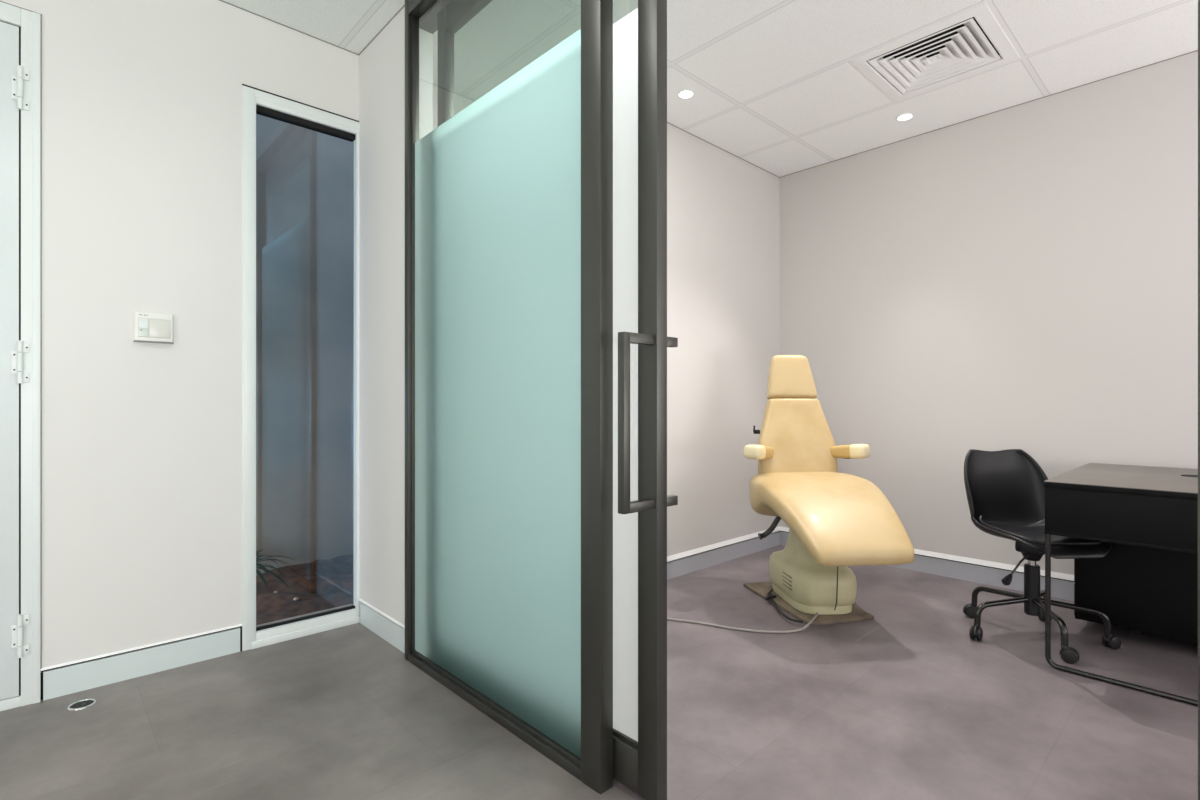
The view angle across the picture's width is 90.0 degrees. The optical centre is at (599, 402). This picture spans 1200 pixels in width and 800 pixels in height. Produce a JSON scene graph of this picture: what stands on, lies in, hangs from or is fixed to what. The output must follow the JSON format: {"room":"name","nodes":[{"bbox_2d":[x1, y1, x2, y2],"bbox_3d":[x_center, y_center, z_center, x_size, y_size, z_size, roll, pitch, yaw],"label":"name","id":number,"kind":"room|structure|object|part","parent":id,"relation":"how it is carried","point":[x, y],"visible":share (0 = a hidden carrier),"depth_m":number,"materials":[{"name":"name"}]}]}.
{"room":"clinic corridor","nodes":[
{"label":"clinic corridor","id":0,"kind":"room"},
{"bbox_2d":[0,0,474,667],"bbox_3d":[-2.000,-0.310,2.169,4.850,2.720,0.120,0,0,-43],"label":"wall","id":1,"kind":"structure","parent":0,"point":[142,99],"depth_m":2.31,"materials":[{"name":"white paint"}]},
{"bbox_2d":[0,1,41,710],"bbox_3d":[-2.327,-0.160,1.832,0.912,2.420,0.124,0,0,-43],"label":"door","id":2,"kind":"structure","parent":1,"relation":"in","point":[20,28],"depth_m":2.07,"materials":[{"name":"white"}]},
{"bbox_2d":[41,624,241,700],"bbox_3d":[-1.761,0.992,2.346,0.624,0.116,0.067,0,0,-43],"label":"baseboard","id":3,"kind":"structure","parent":1,"relation":"attached to","point":[62,679],"depth_m":2.29,"materials":[{"name":"white paint"}]},
{"bbox_3d":[-1.744,0.938,2.328,0.624,0.008,0.017,0,0,-43],"label":"wall edge trim","id":4,"kind":"part","parent":3,"relation":"part of","materials":[{"name":"white paint"}]},
{"bbox_2d":[133,311,173,343],"bbox_3d":[-1.729,-0.292,2.325,0.124,0.116,0.023,0,0,-43],"label":"wall control","id":5,"kind":"object","parent":1,"relation":"attached to","point":[148,327],"visible":1,"depth_m":2.32,"materials":[{"name":"white plastic"}]},
{"bbox_3d":[-1.709,-0.289,2.330,0.064,0.068,0.002,0,0,-43],"label":"panel","id":6,"kind":"part","parent":5,"relation":"part of","materials":[{"name":"white plastic"}]},
{"bbox_2d":[240,84,359,650],"bbox_3d":[-1.349,-0.150,2.750,0.537,2.401,0.102,0,0,-43],"label":"window","id":7,"kind":"structure","parent":1,"relation":"in","point":[300,161],"depth_m":2.71,"materials":[{"name":"white"}]},
{"bbox_2d":[219,0,404,54],"bbox_3d":[-2.260,-1.668,1.479,3.525,0.004,0.530,0,0,-43],"label":"trim","id":8,"kind":"structure","parent":1,"relation":"attached to","point":[219,0],"depth_m":2.66,"materials":[{"name":"grey paint"}]},
{"bbox_2d":[359,6,432,624],"bbox_3d":[-0.933,-0.364,2.714,0.101,2.612,0.543,0,0,-43],"label":"wall","id":9,"kind":"structure","parent":0,"point":[382,62],"depth_m":2.67,"materials":[{"name":"white paint"}]},
{"bbox_2d":[359,599,404,652],"bbox_3d":[-0.947,0.992,2.693,0.067,0.116,0.531,0,0,-43],"label":"baseboard","id":10,"kind":"structure","parent":9,"relation":"attached to","point":[375,620],"depth_m":2.67,"materials":[{"name":"white paint"}]},
{"bbox_3d":[-0.965,0.938,2.676,0.017,0.008,0.531,0,0,-43],"label":"wall edge trim","id":11,"kind":"part","parent":10,"relation":"part of","materials":[{"name":"white"}]},
{"bbox_2d":[419,0,450,33],"bbox_3d":[0.053,-1.619,1.644,0.126,0.102,2.367,0,0,-43],"label":"trim","id":12,"kind":"structure","parent":9,"relation":"attached to","point":[428,22],"depth_m":2.45,"materials":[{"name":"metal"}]},
{"bbox_2d":[438,0,677,799],"bbox_3d":[-0.258,-0.256,1.955,0.206,2.588,1.159,0,0,-43],"label":"door","id":13,"kind":"structure","parent":12,"relation":"attached to","point":[641,500],"depth_m":1.58,"materials":[{"name":"brown metal"}]},
{"bbox_3d":[-0.237,-1.502,1.978,0.038,0.097,1.029,0,0,-43],"label":"rail","id":14,"kind":"part","parent":13,"relation":"part of","materials":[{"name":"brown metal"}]},
{"bbox_3d":[-0.237,-0.070,1.978,0.001,1.990,1.044,0,0,-43],"label":"frosted pane","id":15,"kind":"part","parent":13,"relation":"part of","materials":[{"name":"white glass"}]},
{"bbox_3d":[-0.239,0.976,1.980,0.038,0.125,1.049,0,0,-43],"label":"rail","id":16,"kind":"part","parent":13,"relation":"part of","materials":[{"name":"brown metal"}]},
{"bbox_3d":[0.093,0.049,1.514,0.114,0.448,0.022,0,0,-43],"label":"pull handle","id":17,"kind":"part","parent":13,"relation":"part of","materials":[{"name":"brown metal"}]},
{"bbox_3d":[0.182,-0.163,1.598,0.053,0.025,0.022,0,0,-43],"label":"handle mount","id":18,"kind":"part","parent":13,"relation":"part of","materials":[{"name":"brown metal"}]},
{"bbox_3d":[0.182,0.261,1.598,0.053,0.025,0.022,0,0,-43],"label":"handle mount","id":19,"kind":"part","parent":13,"relation":"part of","materials":[{"name":"brown metal"}]},
{"bbox_2d":[405,0,612,793],"bbox_3d":[-0.384,-0.310,2.052,0.048,2.720,1.175,0,0,-43],"label":"sliding door","id":20,"kind":"structure","parent":9,"relation":"in","point":[509,200],"depth_m":1.92,"materials":[{"name":"teal glass"}]},
{"bbox_2d":[0,545,1197,799],"bbox_3d":[0.471,1.100,0.599,6.706,0.100,5.630,0,0,-43],"label":"floor","id":21,"kind":"structure","parent":0,"point":[901,703],"depth_m":1.98,"materials":[{"name":"concrete"}]},
{"bbox_2d":[67,699,96,710],"bbox_3d":[-1.802,1.048,2.087,0.078,0.004,0.078,0,0,-43],"label":"floor fitting","id":22,"kind":"object","parent":21,"relation":"on","point":[81,704],"visible":1,"depth_m":2.09,"materials":[{"name":"silver metal"}]},
{"bbox_2d":[70,700,93,708],"bbox_3d":[-1.802,1.049,2.087,0.065,0.001,0.065,0,0,-43],"label":"drain cover","id":23,"kind":"object","parent":22,"relation":"on","point":[81,704],"depth_m":2.09,"materials":[{"name":"silver metal"}]},
{"bbox_2d":[667,612,818,632],"bbox_3d":[0.553,1.025,2.833,1.104,0.050,0.237,0,0,-3],"label":"power cord","id":24,"kind":"object","parent":21,"relation":"on","point":[817,613],"visible":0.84,"depth_m":2.78,"materials":[{"name":"grey plastic"}]},
{"bbox_2d":[744,581,873,625],"bbox_3d":[1.076,1.041,3.173,0.360,0.018,0.638,0,0,-15],"label":"base plate","id":25,"kind":"object","parent":21,"relation":"on","point":[761,589],"depth_m":2.94,"materials":[{"name":"grey metal"}]},
{"bbox_2d":[744,355,914,622],"bbox_3d":[1.137,0.376,3.071,0.706,1.316,0.971,0,0,-5],"label":"chair","id":26,"kind":"object","parent":25,"relation":"on","point":[836,521],"visible":1,"depth_m":3.00,"materials":[{"name":"yellow leather"}]},
{"bbox_3d":[0.895,0.152,3.436,0.040,0.049,0.032,0,0,-5],"label":"release knob","id":27,"kind":"part","parent":26,"relation":"part of","materials":[{"name":"black plastic"}]},
{"bbox_3d":[0.902,0.268,3.306,0.086,0.078,0.157,0,0,40],"label":"armrest","id":28,"kind":"part","parent":26,"relation":"part of","materials":[{"name":"brown plastic"}]},
{"bbox_3d":[0.943,0.655,3.237,0.177,0.174,0.049,0,0,20],"label":"lever","id":29,"kind":"part","parent":26,"relation":"part of","materials":[{"name":"grey metal"}]},
{"bbox_3d":[1.100,0.214,3.397,0.448,0.482,0.212,0,0,-5],"label":"backrest","id":30,"kind":"part","parent":26,"relation":"part of","materials":[{"name":"yellow leather"}]},
{"bbox_2d":[749,472,914,565],"bbox_3d":[1.135,0.541,2.989,0.618,0.328,0.809,0,0,-5],"label":"seat cushion","id":31,"kind":"object","parent":26,"relation":"on","point":[841,519],"depth_m":2.78,"materials":[{"name":"yellow leather"}]},
{"bbox_3d":[1.343,0.268,3.344,0.086,0.078,0.146,0,0,-45],"label":"armrest","id":32,"kind":"part","parent":26,"relation":"part of","materials":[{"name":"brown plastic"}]},
{"bbox_2d":[963,449,1120,663],"bbox_3d":[1.960,0.638,2.715,0.581,0.824,0.589,0,0,-43],"label":"office chair","id":33,"kind":"object","parent":21,"relation":"on","point":[1005,489],"visible":0.84,"depth_m":2.83,"materials":[{"name":"black plastic"}]},
{"bbox_2d":[963,603,976,613],"bbox_3d":[1.821,1.008,2.946,0.064,0.048,0.024,0,0,3],"label":"caster","id":34,"kind":"object","parent":33,"relation":"attached to","point":[969,608],"depth_m":2.93,"materials":[{"name":"black plastic"}]},
{"bbox_2d":[971,624,979,637],"bbox_3d":[1.669,1.008,2.662,0.024,0.048,0.064,0,0,44],"label":"caster","id":35,"kind":"object","parent":33,"relation":"attached to","point":[975,629],"depth_m":2.64,"materials":[{"name":"black plastic"}]},
{"bbox_3d":[1.884,0.932,2.837,0.025,0.126,0.260,0,0,-24],"label":"leg","id":36,"kind":"part","parent":33,"relation":"part of","materials":[{"name":"black metal"}]},
{"bbox_3d":[1.797,0.932,2.685,0.260,0.126,0.025,0,0,-6],"label":"leg","id":37,"kind":"part","parent":33,"relation":"part of","materials":[{"name":"black metal"}]},
{"bbox_3d":[1.789,0.776,2.639,0.049,0.049,0.037,0,0,-43],"label":"lever knob","id":38,"kind":"part","parent":33,"relation":"part of","materials":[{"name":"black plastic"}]},
{"bbox_3d":[1.858,0.715,2.657,0.122,0.107,0.012,0,0,-15],"label":"height lever","id":39,"kind":"part","parent":33,"relation":"part of","materials":[{"name":"black metal"}]},
{"bbox_3d":[1.945,0.662,2.701,0.110,0.085,0.110,0,0,-43],"label":"tilt plate","id":40,"kind":"part","parent":33,"relation":"part of","materials":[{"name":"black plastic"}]},
{"bbox_3d":[2.055,0.932,2.801,0.260,0.126,0.025,0,0,-42],"label":"leg","id":41,"kind":"part","parent":33,"relation":"part of","materials":[{"name":"black metal"}]},
{"bbox_3d":[1.914,0.932,2.555,0.025,0.126,0.260,0,0,12],"label":"leg","id":42,"kind":"part","parent":33,"relation":"part of","materials":[{"name":"black metal"}]},
{"bbox_2d":[1059,645,1078,660],"bbox_3d":[1.901,1.008,2.430,0.064,0.048,0.024,0,0,39],"label":"caster","id":43,"kind":"object","parent":33,"relation":"attached to","point":[1067,653],"depth_m":2.42,"materials":[{"name":"black plastic"}]},
{"bbox_3d":[2.074,0.932,2.627,0.260,0.126,0.025,0,0,30],"label":"leg","id":44,"kind":"part","parent":33,"relation":"part of","materials":[{"name":"black metal"}]},
{"bbox_2d":[1103,634,1117,642],"bbox_3d":[2.191,1.008,2.570,0.064,0.048,0.024,0,0,-10],"label":"caster","id":45,"kind":"object","parent":33,"relation":"attached to","point":[1107,638],"depth_m":2.56,"materials":[{"name":"black plastic"}]},
{"bbox_2d":[1044,463,1197,705],"bbox_3d":[2.361,0.678,2.521,1.057,0.743,0.619,0,0,-43],"label":"desk","id":46,"kind":"object","parent":21,"relation":"on","point":[1147,582],"visible":0.92,"depth_m":2.46,"materials":[{"name":"black wood"}]},
{"bbox_2d":[223,0,1197,176],"bbox_3d":[0.489,-1.710,0.726,6.506,0.080,5.590,0,0,-43],"label":"ceiling","id":47,"kind":"structure","parent":0,"point":[776,88],"depth_m":2.85,"materials":[{"name":"tile"}]},
{"bbox_2d":[677,89,694,98],"bbox_3d":[0.465,-1.668,3.243,0.094,0.004,0.094,0,0,-43],"label":"recessed light","id":48,"kind":"object","parent":47,"relation":"in","point":[683,94],"visible":1,"depth_m":3.24,"materials":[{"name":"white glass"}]},
{"bbox_2d":[896,113,913,120],"bbox_3d":[1.780,-1.668,3.503,0.094,0.004,0.094,0,0,-43],"label":"recessed light","id":49,"kind":"object","parent":47,"relation":"in","point":[907,116],"visible":1,"depth_m":3.50,"materials":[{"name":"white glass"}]},
{"bbox_2d":[848,3,1019,101],"bbox_3d":[1.623,-1.736,2.916,0.580,0.147,0.580,0,0,-43],"label":"ceiling vent","id":50,"kind":"object","parent":47,"relation":"in","point":[971,42],"visible":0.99,"depth_m":2.92,"materials":[{"name":"white metal"}]},
{"bbox_2d":[667,123,779,555],"bbox_3d":[0.551,-0.364,4.095,1.806,2.612,0.560,0,0,-43],"label":"wall","id":51,"kind":"structure","parent":0,"point":[723,210],"depth_m":3.90,"materials":[{"name":"grey paint"}]},
{"bbox_2d":[667,526,779,579],"bbox_3d":[0.707,0.981,3.893,1.756,0.138,0.067,0,0,-43],"label":"baseboard","id":52,"kind":"structure","parent":51,"relation":"attached to","point":[679,564],"depth_m":3.92,"materials":[{"name":"grey paint"}]},
{"bbox_3d":[0.724,0.927,3.874,1.756,0.030,0.017,0,0,-43],"label":"wall edge trim","id":53,"kind":"part","parent":52,"relation":"part of","materials":[{"name":"white"}]},
{"bbox_2d":[780,51,1197,574],"bbox_3d":[3.017,-0.364,2.712,0.100,2.612,5.030,0,0,-43],"label":"wall","id":54,"kind":"structure","parent":0,"point":[1024,277],"depth_m":3.41,"materials":[{"name":"grey paint"}]},
{"bbox_2d":[780,526,1074,600],"bbox_3d":[3.017,0.981,2.678,0.067,0.138,4.980,0,0,-43],"label":"baseboard","id":55,"kind":"structure","parent":54,"relation":"attached to","point":[991,573],"depth_m":3.50,"materials":[{"name":"grey paint"}]},
{"bbox_2d":[667,50,1197,177],"bbox_3d":[2.429,-1.668,2.092,1.606,0.004,4.930,0,0,-43],"label":"trim","id":56,"kind":"structure","parent":54,"relation":"attached to","point":[1196,50],"depth_m":3.58,"materials":[{"name":"grey paint"}]},
{"bbox_3d":[1.754,-0.364,-0.152,0.101,2.612,2.580,0,0,-43],"label":"wall partition","id":57,"kind":"structure","parent":0,"visible":0},
{"bbox_2d":[1198,0,1199,799],"bbox_3d":[0.842,-0.259,0.802,0.126,2.618,0.058,0,0,-43],"label":"trim","id":58,"kind":"structure","parent":57,"relation":"attached to","point":[1198,0],"depth_m":0.78,"materials":[{"name":"brown metal"}]}
]}

